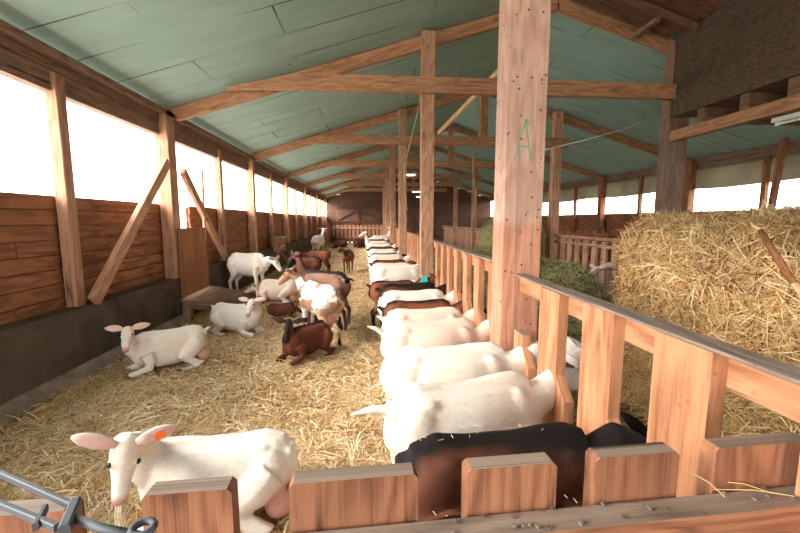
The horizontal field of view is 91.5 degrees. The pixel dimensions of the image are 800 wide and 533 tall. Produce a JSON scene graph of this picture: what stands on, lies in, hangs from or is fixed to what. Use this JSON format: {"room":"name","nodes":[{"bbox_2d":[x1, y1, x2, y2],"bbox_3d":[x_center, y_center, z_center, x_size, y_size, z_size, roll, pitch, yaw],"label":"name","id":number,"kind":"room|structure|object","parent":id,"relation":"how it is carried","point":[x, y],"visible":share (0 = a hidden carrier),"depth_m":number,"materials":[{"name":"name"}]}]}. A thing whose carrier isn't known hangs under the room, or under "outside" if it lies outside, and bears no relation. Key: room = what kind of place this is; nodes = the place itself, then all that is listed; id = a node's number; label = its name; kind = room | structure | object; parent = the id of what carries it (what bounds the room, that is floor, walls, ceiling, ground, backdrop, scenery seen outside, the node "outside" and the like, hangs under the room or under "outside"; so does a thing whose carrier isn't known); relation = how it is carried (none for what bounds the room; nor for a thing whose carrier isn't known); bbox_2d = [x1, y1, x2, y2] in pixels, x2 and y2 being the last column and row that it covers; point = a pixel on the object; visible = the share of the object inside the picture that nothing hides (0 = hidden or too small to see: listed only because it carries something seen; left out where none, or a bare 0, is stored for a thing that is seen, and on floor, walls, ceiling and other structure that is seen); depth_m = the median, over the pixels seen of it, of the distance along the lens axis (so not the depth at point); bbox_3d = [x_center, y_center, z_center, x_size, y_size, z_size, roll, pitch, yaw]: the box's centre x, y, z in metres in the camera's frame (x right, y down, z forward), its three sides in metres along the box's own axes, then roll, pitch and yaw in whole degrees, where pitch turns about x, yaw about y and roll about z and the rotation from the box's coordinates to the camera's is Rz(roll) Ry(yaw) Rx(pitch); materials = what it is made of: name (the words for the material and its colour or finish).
{"room":"farm building","nodes":[
{"label":"farm building","id":0,"kind":"room"},
{"bbox_2d":[0,314,188,428],"bbox_3d":[-2.551,1.479,0.030,0.130,0.355,10.900,-1,7,-4],"label":"trim","id":1,"kind":"structure","parent":0,"point":[43,392],"depth_m":3.22,"materials":[{"name":"concrete"}]},
{"bbox_2d":[0,192,326,324],"bbox_3d":[-3.589,-0.881,9.970,0.066,1.042,31.300,-1,7,-4],"label":"wall","id":2,"kind":"structure","parent":0,"point":[31,268],"depth_m":3.82,"materials":[{"name":"wood"}]},
{"bbox_2d":[0,278,204,404],"bbox_3d":[-2.832,1.224,0.458,0.400,0.960,11.850,-1,7,-4],"label":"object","id":3,"kind":"structure","parent":2,"relation":"attached to","point":[36,350],"depth_m":3.41,"materials":[{"name":"concrete"}]},
{"bbox_2d":[44,72,85,306],"bbox_3d":[-2.990,-0.648,3.484,0.100,2.040,0.110,-1,7,-4],"label":"wooden post","id":4,"kind":"object","parent":3,"relation":"on","point":[55,99],"visible":0.92,"depth_m":3.45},
{"bbox_2d":[155,106,180,278],"bbox_3d":[-3.096,-0.958,5.232,0.160,2.240,0.200,-1,7,-4],"label":"wall post","id":5,"kind":"object","parent":3,"relation":"on","point":[165,141],"visible":0.73,"depth_m":5.17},
{"bbox_2d":[178,228,209,296],"bbox_3d":[-3.010,-0.100,5.725,0.020,0.940,0.900,-1,7,-4],"label":"hatch","id":6,"kind":"object","parent":5,"relation":"attached to","point":[193,252],"visible":1,"depth_m":5.65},
{"bbox_2d":[200,170,205,241],"bbox_3d":[-3.042,-0.923,6.038,0.040,1.101,0.065,-1,7,-4],"label":"batten","id":7,"kind":"object","parent":6,"relation":"attached to","point":[202,171],"visible":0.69,"depth_m":6.00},
{"bbox_2d":[179,168,227,260],"bbox_3d":[-3.054,-0.737,6.160,0.060,1.427,1.483,-1,7,-4],"label":"diagonal brace","id":8,"kind":"object","parent":5,"relation":"attached to","point":[184,174],"visible":0.92,"depth_m":5.95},
{"bbox_2d":[87,158,170,303],"bbox_3d":[-2.910,-0.504,4.300,0.060,1.566,1.604,-1,7,-4],"label":"diagonal brace","id":9,"kind":"object","parent":2,"relation":"attached to","point":[102,284],"visible":1,"depth_m":4.11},
{"bbox_2d":[208,233,320,289],"bbox_3d":[-4.031,-0.648,15.949,0.400,1.000,19.450,-1,7,-4],"label":"trim","id":10,"kind":"structure","parent":2,"relation":"attached to","point":[219,274],"depth_m":8.35,"materials":[{"name":"concrete"}]},
{"bbox_2d":[214,149,226,260],"bbox_3d":[-3.270,-1.101,7.105,0.100,2.000,0.110,-1,7,-4],"label":"stud","id":11,"kind":"object","parent":10,"relation":"on","point":[217,161],"visible":0.81,"depth_m":7.05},
{"bbox_2d":[246,154,257,252],"bbox_3d":[-3.378,-1.414,8.877,0.160,2.200,0.150,-1,7,-4],"label":"wall post","id":12,"kind":"object","parent":10,"relation":"on","point":[250,174],"visible":0.81,"depth_m":8.83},
{"bbox_2d":[267,173,273,246],"bbox_3d":[-3.551,-1.534,10.729,0.100,2.000,0.110,-1,7,-4],"label":"stud","id":13,"kind":"object","parent":10,"relation":"on","point":[269,181],"visible":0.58,"depth_m":10.69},
{"bbox_2d":[282,174,289,242],"bbox_3d":[-3.659,-1.847,12.501,0.160,2.200,0.150,-1,7,-4],"label":"wall post","id":14,"kind":"object","parent":10,"relation":"on","point":[285,186],"visible":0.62,"depth_m":12.44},
{"bbox_2d":[294,185,297,239],"bbox_3d":[-3.831,-1.968,14.352,0.100,2.000,0.110,-1,7,-4],"label":"stud","id":15,"kind":"object","parent":10,"relation":"on","point":[295,190],"visible":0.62,"depth_m":14.30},
{"bbox_2d":[302,184,307,237],"bbox_3d":[-3.939,-2.280,16.124,0.160,2.200,0.150,-1,7,-4],"label":"wall post","id":16,"kind":"object","parent":10,"relation":"on","point":[304,196],"visible":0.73,"depth_m":16.08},
{"bbox_2d":[309,192,312,235],"bbox_3d":[-4.112,-2.401,17.975,0.100,2.000,0.110,-1,7,-4],"label":"stud","id":17,"kind":"object","parent":10,"relation":"on","point":[310,196],"visible":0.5,"depth_m":17.91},
{"bbox_2d":[315,193,318,234],"bbox_3d":[-4.220,-2.714,19.748,0.160,2.200,0.150,-1,7,-4],"label":"wall post","id":18,"kind":"object","parent":10,"relation":"on","point":[316,198],"visible":0.85,"depth_m":19.70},
{"bbox_2d":[272,236,285,251],"bbox_3d":[-3.303,-0.617,10.681,0.250,0.390,0.540,-1,7,-4],"label":"wall box","id":19,"kind":"object","parent":2,"relation":"attached to","point":[278,241],"visible":0.94,"depth_m":10.44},
{"bbox_2d":[1,242,388,532],"bbox_3d":[-1.924,0.243,10.133,4.100,0.093,31.500,-1,7,-4],"label":"floor","id":20,"kind":"structure","parent":0,"point":[353,301],"depth_m":3.45,"materials":[{"name":"plant"}]},
{"bbox_2d":[0,292,391,532],"bbox_3d":[-1.205,0.942,4.156,3.829,0.257,7.174,-1,7,-4],"label":"bedding","id":21,"kind":"object","parent":20,"relation":"on","point":[48,473],"visible":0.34,"depth_m":2.94,"materials":[{"name":"plant"}]},
{"bbox_2d":[104,322,210,376],"bbox_3d":[-2.285,0.742,3.761,0.470,0.539,0.896,5,9,38],"label":"goat","id":22,"kind":"object","parent":21,"relation":"on","point":[155,348],"visible":0.99,"depth_m":3.72},
{"bbox_2d":[70,424,297,532],"bbox_3d":[-0.887,0.915,1.817,0.774,0.658,0.534,-1,7,-10],"label":"goat","id":23,"kind":"object","parent":21,"relation":"on","point":[262,462],"visible":0.78,"depth_m":1.78},
{"bbox_2d":[210,297,265,336],"bbox_3d":[-2.037,0.607,4.960,0.895,0.522,0.437,4,8,27],"label":"goat","id":24,"kind":"object","parent":21,"relation":"on","point":[241,318],"visible":1,"depth_m":4.85},
{"bbox_2d":[227,252,282,296],"bbox_3d":[-2.543,0.150,6.869,1.070,0.784,0.391,2,7,15],"label":"goat","id":25,"kind":"object","parent":21,"relation":"on","point":[240,264],"visible":0.93,"depth_m":6.76},
{"bbox_2d":[244,279,298,303],"bbox_3d":[-2.235,0.433,6.820,1.025,0.426,0.455,0,7,1],"label":"goat","id":26,"kind":"object","parent":21,"relation":"on","point":[270,289],"visible":0.84,"depth_m":6.73},
{"bbox_2d":[266,302,301,318],"bbox_3d":[-1.698,0.652,5.772,0.546,0.238,0.266,-2,7,-14],"label":"goat","id":27,"kind":"object","parent":21,"relation":"on","point":[274,309],"visible":0.88,"depth_m":5.69},
{"bbox_2d":[272,317,335,365],"bbox_3d":[-0.992,0.711,4.073,0.379,0.526,0.740,5,8,33],"label":"goat","id":28,"kind":"object","parent":21,"relation":"on","point":[300,341],"visible":0.98,"depth_m":3.99},
{"bbox_2d":[278,266,344,347],"bbox_3d":[-1.066,0.466,4.701,0.365,0.869,1.122,-6,9,-42],"label":"goat","id":29,"kind":"object","parent":21,"relation":"on","point":[325,302],"visible":0.93,"depth_m":4.43},
{"bbox_2d":[285,251,353,331],"bbox_3d":[-1.129,0.314,5.333,1.208,1.021,0.372,3,8,25],"label":"goat","id":30,"kind":"object","parent":21,"relation":"on","point":[338,280],"visible":0.59,"depth_m":5.20},
{"bbox_2d":[368,262,418,276],"bbox_3d":[0.018,0.293,6.618,1.102,0.718,0.378,-1,7,-5],"label":"goat","id":31,"kind":"object","parent":21,"relation":"on","point":[401,263],"visible":0.11,"depth_m":6.51},
{"bbox_2d":[366,273,435,325],"bbox_3d":[0.073,0.471,5.236,1.056,0.731,0.337,-1,7,-8],"label":"goat","id":32,"kind":"object","parent":21,"relation":"on","point":[373,294],"visible":0.46,"depth_m":5.11},
{"bbox_2d":[369,265,434,319],"bbox_3d":[0.127,0.368,5.836,1.185,0.795,0.408,-1,7,-8],"label":"goat","id":33,"kind":"object","parent":21,"relation":"on","point":[382,272],"visible":0.3,"depth_m":5.66},
{"bbox_2d":[375,282,461,327],"bbox_3d":[0.254,0.549,4.572,1.096,0.735,0.377,-1,7,-8],"label":"goat","id":34,"kind":"object","parent":21,"relation":"on","point":[422,285],"visible":0.21,"depth_m":4.45},
{"bbox_2d":[377,289,472,337],"bbox_3d":[0.308,0.603,4.090,1.076,0.742,0.379,-1,7,-8],"label":"goat","id":35,"kind":"object","parent":21,"relation":"on","point":[426,294],"visible":0.24,"depth_m":3.96},
{"bbox_2d":[367,318,489,402],"bbox_3d":[0.350,0.745,2.859,1.178,0.753,0.370,-1,7,-11],"label":"goat","id":36,"kind":"object","parent":21,"relation":"on","point":[450,331],"visible":0.38,"depth_m":2.71},
{"bbox_2d":[377,307,486,329],"bbox_3d":[0.353,0.702,3.295,1.096,0.735,0.377,-1,7,-8],"label":"goat","id":37,"kind":"object","parent":21,"relation":"on","point":[439,313],"visible":0.23,"depth_m":3.17},
{"bbox_2d":[377,299,486,324],"bbox_3d":[0.319,0.662,3.692,1.073,0.720,0.369,-1,7,-8],"label":"goat","id":38,"kind":"object","parent":21,"relation":"on","point":[431,303],"visible":0.2,"depth_m":3.57},
{"bbox_2d":[350,353,579,455],"bbox_3d":[0.446,0.860,1.831,1.365,0.770,0.377,-3,7,-22],"label":"goat","id":39,"kind":"object","parent":21,"relation":"on","point":[490,402],"visible":0.51,"depth_m":1.63},
{"bbox_2d":[379,336,580,463],"bbox_3d":[0.527,0.792,2.258,1.298,0.804,0.383,-1,7,-7],"label":"goat","id":40,"kind":"object","parent":21,"relation":"on","point":[407,366],"visible":0.38,"depth_m":2.11},
{"bbox_2d":[424,505,579,520],"bbox_3d":[0.488,0.993,1.110,0.974,0.675,0.346,-1,7,-5],"label":"goat","id":41,"kind":"object","parent":21,"relation":"on","point":[451,514],"visible":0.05,"depth_m":1.09},
{"bbox_2d":[394,412,647,521],"bbox_3d":[0.508,0.920,1.409,1.086,0.750,0.383,-1,7,-9],"label":"goat","id":42,"kind":"object","parent":21,"relation":"on","point":[438,464],"visible":0.44,"depth_m":1.27},
{"bbox_2d":[181,285,260,322],"bbox_3d":[-2.830,0.539,6.284,0.541,0.438,1.830,0,7,3],"label":"platform","id":43,"kind":"object","parent":20,"relation":"on","point":[203,299],"visible":0.62,"depth_m":5.96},
{"bbox_2d":[239,242,370,299],"bbox_3d":[-2.061,-0.413,15.537,3.921,0.306,17.212,-1,7,-4],"label":"bedding","id":44,"kind":"object","parent":20,"relation":"on","point":[357,273],"visible":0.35,"depth_m":11.25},
{"bbox_2d":[272,245,322,271],"bbox_3d":[-2.122,0.017,8.137,1.054,0.946,0.359,0,7,-2],"label":"goat","id":45,"kind":"object","parent":44,"relation":"on","point":[314,262],"visible":0.42,"depth_m":8.04},
{"bbox_2d":[299,250,330,270],"bbox_3d":[-2.314,-0.126,10.539,0.988,0.657,0.325,1,7,8],"label":"goat","id":46,"kind":"object","parent":44,"relation":"on","point":[325,255],"visible":0.68,"depth_m":10.41},
{"bbox_2d":[311,228,327,249],"bbox_3d":[-3.226,-0.995,15.743,0.426,1.109,1.269,1,7,11],"label":"goat","id":47,"kind":"object","parent":44,"relation":"on","point":[317,241],"visible":0.92,"depth_m":15.31},
{"bbox_2d":[321,214,329,244],"bbox_3d":[-4.173,-2.090,21.902,0.095,1.650,3.300,-1,7,-4],"label":"fence","id":48,"kind":"object","parent":44,"relation":"on","point":[325,224],"visible":0.84,"depth_m":21.87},
{"bbox_2d":[330,236,347,248],"bbox_3d":[-3.111,-1.198,19.626,1.104,0.619,0.498,3,8,25],"label":"goat","id":49,"kind":"object","parent":44,"relation":"on","point":[337,243],"visible":0.87,"depth_m":19.51},
{"bbox_2d":[338,247,354,271],"bbox_3d":[-1.484,-0.193,10.779,0.320,0.734,0.902,1,7,10],"label":"goat","id":50,"kind":"object","parent":44,"relation":"on","point":[348,255],"visible":0.99,"depth_m":10.67},
{"bbox_2d":[352,236,368,247],"bbox_3d":[-2.010,-1.288,20.376,1.104,0.619,0.498,-5,8,-34],"label":"goat","id":51,"kind":"object","parent":44,"relation":"on","point":[359,243],"visible":0.79,"depth_m":20.11},
{"bbox_2d":[359,231,387,244],"bbox_3d":[-0.869,-0.657,13.194,1.051,1.048,0.380,-1,7,-4],"label":"goat","id":52,"kind":"object","parent":44,"relation":"on","point":[367,241],"visible":0.23,"depth_m":13.10},
{"bbox_2d":[366,249,398,276],"bbox_3d":[-0.261,-0.060,9.495,1.135,0.739,0.388,-1,7,-10],"label":"goat","id":53,"kind":"object","parent":44,"relation":"on","point":[371,251],"visible":0.3,"depth_m":9.35},
{"bbox_2d":[366,243,398,260],"bbox_3d":[-0.432,-0.292,11.362,1.157,0.754,0.397,-1,7,-5],"label":"goat","id":54,"kind":"object","parent":44,"relation":"on","point":[371,244],"visible":0.23,"depth_m":11.24},
{"bbox_2d":[366,246,398,268],"bbox_3d":[-0.335,-0.158,10.284,1.146,0.746,0.392,-1,7,-9],"label":"goat","id":55,"kind":"object","parent":44,"relation":"on","point":[372,247],"visible":0.12,"depth_m":10.16},
{"bbox_2d":[366,254,412,283],"bbox_3d":[-0.110,0.120,7.951,1.142,0.744,0.392,-1,7,-5],"label":"goat","id":56,"kind":"object","parent":44,"relation":"on","point":[374,257],"visible":0.26,"depth_m":7.83},
{"bbox_2d":[368,259,416,272],"bbox_3d":[-0.051,0.222,7.276,1.086,0.707,0.371,-1,7,-12],"label":"goat","id":57,"kind":"object","parent":44,"relation":"on","point":[411,262],"visible":0.21,"depth_m":7.16},
{"bbox_2d":[329,225,382,242],"bbox_3d":[-2.690,-1.966,23.774,3.390,1.119,0.095,-1,7,-4],"label":"fence","id":58,"kind":"object","parent":20,"relation":"on","point":[333,227],"visible":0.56,"depth_m":23.73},
{"bbox_2d":[382,170,385,234],"bbox_3d":[-0.801,-2.917,20.003,0.180,3.943,0.160,-1,7,-4],"label":"post","id":59,"kind":"object","parent":20,"relation":"on","point":[383,171],"visible":0.39,"depth_m":19.90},
{"bbox_2d":[385,159,389,243],"bbox_3d":[-0.520,-2.483,16.380,0.180,3.943,0.160,-1,7,-4],"label":"post","id":60,"kind":"object","parent":20,"relation":"on","point":[387,169],"visible":0.65,"depth_m":16.27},
{"bbox_2d":[390,145,395,243],"bbox_3d":[-0.240,-2.050,12.756,0.180,3.943,0.160,-1,7,-4],"label":"post","id":61,"kind":"object","parent":20,"relation":"on","point":[392,147],"visible":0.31,"depth_m":12.66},
{"bbox_2d":[398,109,406,254],"bbox_3d":[0.060,-1.620,9.134,0.180,3.949,0.160,-1,7,-4],"label":"post","id":62,"kind":"object","parent":20,"relation":"on","point":[402,113],"visible":0.62,"depth_m":9.02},
{"bbox_2d":[407,233,433,263],"bbox_3d":[0.339,-0.033,7.517,0.105,1.140,3.440,-1,7,-4],"label":"fence","id":63,"kind":"object","parent":20,"relation":"on","point":[413,240],"visible":0.35,"depth_m":7.77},
{"bbox_2d":[419,30,435,277],"bbox_3d":[0.381,-1.193,5.513,0.180,3.961,0.160,-1,7,-4],"label":"post","id":64,"kind":"object","parent":20,"relation":"on","point":[428,37],"visible":0.65,"depth_m":5.40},
{"bbox_2d":[430,240,491,341],"bbox_3d":[0.599,0.371,4.121,0.110,1.145,2.980,-1,7,-4],"label":"fence","id":65,"kind":"object","parent":20,"relation":"on","point":[481,262],"visible":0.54,"depth_m":3.53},
{"bbox_2d":[490,0,550,350],"bbox_3d":[0.725,-0.832,2.354,0.240,3.992,0.193,-1,7,-4],"label":"post","id":66,"kind":"object","parent":20,"relation":"on","point":[524,25],"visible":0.82,"depth_m":2.30,"materials":[{"name":"wood"}]},
{"bbox_2d":[545,108,671,149],"bbox_3d":[2.362,-1.484,3.990,0.012,1.170,4.479,6,9,42],"label":"cable","id":67,"kind":"object","parent":66,"relation":"attached to","point":[671,108],"visible":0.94,"depth_m":3.24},
{"bbox_2d":[512,273,799,496],"bbox_3d":[0.805,0.706,1.470,0.110,1.110,1.920,-1,7,-4],"label":"fence","id":68,"kind":"object","parent":20,"relation":"on","point":[692,372],"visible":0.71,"depth_m":1.17,"materials":[{"name":"wood"}]},
{"bbox_2d":[0,432,799,532],"bbox_3d":[-0.123,0.849,0.740,3.050,0.938,0.102,-1,7,-7],"label":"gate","id":69,"kind":"object","parent":68,"relation":"attached to","point":[628,479],"visible":0.95,"depth_m":0.74,"materials":[{"name":"brown wood"}]},
{"bbox_2d":[0,469,158,532],"bbox_3d":[-0.523,0.331,0.549,0.431,0.024,0.065,2,7,18],"label":"gate latch","id":70,"kind":"object","parent":69,"relation":"attached to","point":[71,517],"visible":1,"depth_m":0.51,"materials":[{"name":"metal"}]},
{"bbox_2d":[451,485,797,532],"bbox_3d":[0.608,0.463,0.768,1.043,0.005,0.053,-1,7,-7],"label":"droppings","id":71,"kind":"object","parent":69,"relation":"on","point":[580,521],"visible":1,"depth_m":0.73},
{"bbox_2d":[693,473,794,496],"bbox_3d":[0.696,0.444,0.793,0.184,0.032,0.038,0,7,0],"label":"straw wisp","id":72,"kind":"object","parent":69,"relation":"on","point":[693,473],"visible":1,"depth_m":0.79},
{"bbox_2d":[0,0,799,197],"bbox_3d":[1.853,-3.506,10.128,11.500,1.845,31.600,-1,7,-4],"label":"ceiling","id":73,"kind":"structure","parent":0,"point":[170,53],"depth_m":5.95,"materials":[{"name":"green"}]},
{"bbox_2d":[437,68,497,134],"bbox_3d":[1.344,-3.232,7.697,0.050,0.835,2.187,-3,8,-26],"label":"batten","id":74,"kind":"object","parent":73,"relation":"attached to","point":[472,98],"visible":0.65,"depth_m":7.89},
{"bbox_2d":[573,0,729,38],"bbox_3d":[3.177,-3.280,4.371,1.486,0.578,2.255,-1,7,-4],"label":"lining","id":75,"kind":"object","parent":73,"relation":"attached to","point":[666,18],"visible":1,"depth_m":5.04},
{"bbox_2d":[326,172,490,241],"bbox_3d":[0.654,-3.936,25.787,10.900,4.594,0.090,-1,7,-4],"label":"wall","id":76,"kind":"structure","parent":0,"point":[443,201],"depth_m":25.83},
{"bbox_2d":[0,19,328,202],"bbox_3d":[-3.478,-2.437,9.793,0.200,0.325,31.300,-1,7,-4],"label":"roof beam","id":77,"kind":"structure","parent":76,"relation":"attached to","point":[25,59],"depth_m":3.92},
{"bbox_2d":[336,207,380,235],"bbox_3d":[-2.699,-2.848,25.501,2.950,2.000,0.120,-1,7,-4],"label":"door","id":78,"kind":"structure","parent":76,"relation":"in","point":[352,215],"depth_m":25.46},
{"bbox_2d":[396,208,419,233],"bbox_3d":[0.866,-2.880,25.773,2.700,2.000,0.120,-1,7,-4],"label":"door","id":79,"kind":"structure","parent":76,"relation":"in","point":[413,215],"depth_m":25.75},
{"bbox_2d":[560,183,598,201],"bbox_3d":[6.877,-2.820,15.074,0.065,0.560,3.660,-1,7,-4],"label":"film","id":80,"kind":"object","parent":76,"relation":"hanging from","point":[589,192],"visible":0.68,"depth_m":14.79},
{"bbox_2d":[606,175,656,197],"bbox_3d":[7.157,-2.386,11.450,0.066,0.560,3.660,-1,7,-4],"label":"film","id":81,"kind":"object","parent":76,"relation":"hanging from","point":[627,187],"visible":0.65,"depth_m":12.09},
{"bbox_2d":[489,140,799,200],"bbox_3d":[7.256,-2.647,10.599,0.270,0.280,31.300,-1,7,-4],"label":"trim","id":82,"kind":"structure","parent":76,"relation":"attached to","point":[758,153],"depth_m":9.03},
{"bbox_2d":[695,154,799,188],"bbox_3d":[7.438,-1.953,7.827,0.065,0.560,3.661,-1,7,-4],"label":"film","id":83,"kind":"object","parent":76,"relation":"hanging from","point":[744,173],"visible":0.84,"depth_m":8.42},
{"bbox_2d":[443,242,631,428],"bbox_3d":[3.711,0.369,10.432,7.220,0.290,32.000,-1,7,-4],"label":"floor","id":84,"kind":"structure","parent":0,"point":[578,338],"depth_m":5.00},
{"bbox_2d":[442,225,452,244],"bbox_3d":[2.782,-1.772,22.276,0.095,1.090,3.420,-1,7,-4],"label":"fence","id":85,"kind":"object","parent":84,"relation":"on","point":[448,230],"visible":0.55,"depth_m":22.35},
{"bbox_2d":[453,170,457,245],"bbox_3d":[2.888,-2.967,20.293,0.200,3.973,0.180,-1,7,-4],"label":"post","id":86,"kind":"object","parent":84,"relation":"on","point":[455,195],"visible":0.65,"depth_m":20.24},
{"bbox_2d":[455,226,470,249],"bbox_3d":[3.063,-1.339,18.653,0.095,1.090,3.420,-1,7,-4],"label":"fence","id":87,"kind":"object","parent":84,"relation":"on","point":[463,235],"visible":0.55,"depth_m":18.73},
{"bbox_2d":[470,159,477,250],"bbox_3d":[3.168,-2.533,16.669,0.200,3.973,0.180,-1,7,-4],"label":"post","id":88,"kind":"object","parent":84,"relation":"on","point":[473,220],"visible":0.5,"depth_m":16.65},
{"bbox_2d":[474,228,480,249],"bbox_3d":[3.343,-0.906,15.029,0.095,1.090,3.420,-1,7,-4],"label":"fence","id":89,"kind":"object","parent":84,"relation":"on","point":[477,229],"visible":0.16,"depth_m":16.34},
{"bbox_2d":[478,218,545,257],"bbox_3d":[2.732,-0.410,9.652,1.524,1.704,1.607,-1,7,-4],"label":"hay bale","id":90,"kind":"object","parent":84,"relation":"on","point":[486,232],"visible":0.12,"depth_m":9.32},
{"bbox_2d":[414,232,627,427],"bbox_3d":[1.574,-0.471,12.854,3.393,0.996,22.818,-1,7,-4],"label":"heap","id":91,"kind":"object","parent":84,"relation":"on","point":[570,275],"visible":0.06,"depth_m":5.75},
{"bbox_2d":[546,111,563,260],"bbox_3d":[3.729,-1.667,9.423,0.200,3.973,0.180,-1,7,-4],"label":"post","id":92,"kind":"object","parent":84,"relation":"on","point":[558,116],"visible":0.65,"depth_m":9.33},
{"bbox_2d":[572,187,577,256],"bbox_3d":[6.793,-1.726,15.198,0.090,2.720,0.100,-1,7,-4],"label":"stud","id":93,"kind":"object","parent":84,"relation":"on","point":[575,188],"visible":0.77,"depth_m":15.12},
{"bbox_2d":[544,230,616,264],"bbox_3d":[5.322,-0.593,12.336,3.100,1.109,0.095,-1,7,-4],"label":"fence","id":94,"kind":"object","parent":84,"relation":"on","point":[602,234],"visible":0.34,"depth_m":12.35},
{"bbox_2d":[554,234,624,295],"bbox_3d":[3.904,-0.039,7.782,0.095,1.090,3.420,-1,7,-4],"label":"fence","id":95,"kind":"object","parent":84,"relation":"on","point":[604,246],"visible":0.39,"depth_m":7.86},
{"bbox_2d":[596,176,606,261],"bbox_3d":[6.873,-1.599,13.371,0.170,2.900,0.200,-1,7,-4],"label":"wall post","id":96,"kind":"object","parent":84,"relation":"on","point":[602,180],"visible":0.69,"depth_m":13.25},
{"bbox_2d":[287,123,602,179],"bbox_3d":[1.655,-3.749,12.700,10.550,1.765,0.340,-1,7,-4],"label":"roof truss","id":97,"kind":"object","parent":96,"relation":"on","point":[346,160],"visible":0.67,"depth_m":12.57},
{"bbox_2d":[589,258,621,286],"bbox_3d":[4.139,0.209,7.349,1.353,0.752,0.383,-1,7,-6],"label":"goat","id":98,"kind":"object","parent":84,"relation":"on","point":[596,268],"visible":0.17,"depth_m":7.25},
{"bbox_2d":[636,176,643,223],"bbox_3d":[7.073,-1.293,11.575,0.090,2.720,0.100,-1,7,-4],"label":"stud","id":99,"kind":"object","parent":84,"relation":"on","point":[641,178],"visible":0.35,"depth_m":11.45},
{"bbox_2d":[654,40,688,217],"bbox_3d":[4.009,-1.226,5.800,0.300,3.958,0.180,-1,7,-4],"label":"post","id":100,"kind":"object","parent":84,"relation":"on","point":[671,155],"visible":0.46,"depth_m":5.69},
{"bbox_2d":[669,0,799,141],"bbox_3d":[5.735,-2.227,3.046,3.360,1.460,5.280,-1,7,-4],"label":"loft","id":101,"kind":"object","parent":100,"relation":"attached to","point":[740,65],"visible":0.94,"depth_m":4.54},
{"bbox_2d":[771,111,799,125],"bbox_3d":[4.195,-1.523,3.728,0.080,0.090,1.200,-1,7,-4],"label":"lamp","id":102,"kind":"object","parent":101,"relation":"attached to","point":[792,117],"visible":1,"depth_m":4.17,"materials":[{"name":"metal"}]},
{"bbox_2d":[681,160,697,216],"bbox_3d":[7.154,-1.165,9.748,0.170,2.900,0.200,-1,7,-4],"label":"wall post","id":103,"kind":"object","parent":84,"relation":"on","point":[690,173],"visible":0.27,"depth_m":9.59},
{"bbox_2d":[253,95,689,160],"bbox_3d":[1.935,-3.316,9.076,10.550,1.765,0.340,-1,7,-4],"label":"roof truss","id":104,"kind":"object","parent":103,"relation":"on","point":[336,136],"visible":0.69,"depth_m":8.95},
{"bbox_2d":[472,146,476,217],"bbox_3d":[1.739,-1.970,9.111,0.128,1.652,0.044,-1,7,-4],"label":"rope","id":105,"kind":"object","parent":104,"relation":"hanging from","point":[472,146],"visible":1,"depth_m":9.11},
{"bbox_2d":[603,198,799,367],"bbox_3d":[3.348,0.301,3.666,2.150,1.876,2.392,0,7,-2],"label":"bale","id":106,"kind":"object","parent":84,"relation":"on","point":[712,275],"visible":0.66,"depth_m":3.14},
{"bbox_2d":[749,221,799,296],"bbox_3d":[2.413,0.009,2.463,0.054,0.590,0.658,1,7,8],"label":"wooden stake","id":107,"kind":"object","parent":106,"relation":"on","point":[774,253],"visible":1,"depth_m":2.47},
{"bbox_2d":[619,343,799,436],"bbox_3d":[3.161,0.960,2.963,3.314,0.474,3.102,1,7,8],"label":"straw","id":108,"kind":"object","parent":84,"relation":"on","point":[742,416],"visible":0.31,"depth_m":2.78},
{"bbox_2d":[758,155,772,207],"bbox_3d":[7.354,-0.860,7.951,0.090,2.720,0.100,-1,7,-4],"label":"stud","id":109,"kind":"object","parent":84,"relation":"on","point":[767,162],"visible":0.35,"depth_m":7.82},
{"bbox_2d":[767,138,788,208],"bbox_3d":[6.188,-0.723,6.554,0.340,2.788,0.070,-1,7,-4],"label":"leaning pole","id":110,"kind":"object","parent":84,"relation":"on","point":[783,144],"visible":0.35,"depth_m":6.44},
{"bbox_3d":[6.032,-2.898,24.241,0.170,2.900,0.200,-1,7,-4],"label":"wall post","id":111,"kind":"object","parent":84,"relation":"on","visible":0},
{"bbox_2d":[326,168,493,196],"bbox_3d":[0.813,-5.049,23.570,10.550,1.765,0.340,-1,7,-4],"label":"roof truss","id":112,"kind":"object","parent":111,"relation":"on","point":[413,170],"visible":0.67,"depth_m":23.46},
{"bbox_2d":[490,210,749,257],"bbox_3d":[7.263,-0.719,10.830,0.066,1.557,31.300,-1,7,-4],"label":"wall","id":113,"kind":"structure","parent":0,"point":[584,222],"depth_m":14.21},
{"bbox_3d":[7.434,-0.732,6.124,0.170,2.900,0.200,-1,7,-4],"label":"wall post","id":114,"kind":"object","parent":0,"visible":0},
{"bbox_2d":[173,0,676,120],"bbox_3d":[2.215,-2.882,5.453,10.550,1.765,0.340,-1,7,-4],"label":"roof truss","id":115,"kind":"object","parent":114,"relation":"on","point":[330,76],"visible":0.74,"depth_m":5.33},
{"bbox_2d":[403,93,420,208],"bbox_3d":[0.134,-1.662,5.476,0.156,1.702,0.416,-4,8,-31],"label":"twine","id":116,"kind":"object","parent":115,"relation":"hanging from","point":[420,93],"visible":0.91,"depth_m":5.36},
{"bbox_3d":[6.593,-2.032,16.994,0.170,2.900,0.200,-1,7,-4],"label":"wall post","id":117,"kind":"object","parent":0,"visible":0},
{"bbox_2d":[306,146,548,187],"bbox_3d":[1.374,-4.182,16.323,10.550,1.765,0.340,-1,7,-4],"label":"roof truss","id":118,"kind":"object","parent":117,"relation":"on","point":[352,173],"visible":0.42,"depth_m":16.19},
{"bbox_3d":[6.312,-2.465,20.618,0.170,2.900,0.200,-1,7,-4],"label":"wall post","id":119,"kind":"object","parent":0,"visible":0},
{"bbox_2d":[318,159,493,192],"bbox_3d":[1.094,-4.615,19.947,10.550,1.765,0.340,-1,7,-4],"label":"roof truss","id":120,"kind":"object","parent":119,"relation":"on","point":[354,182],"visible":0.37,"depth_m":19.80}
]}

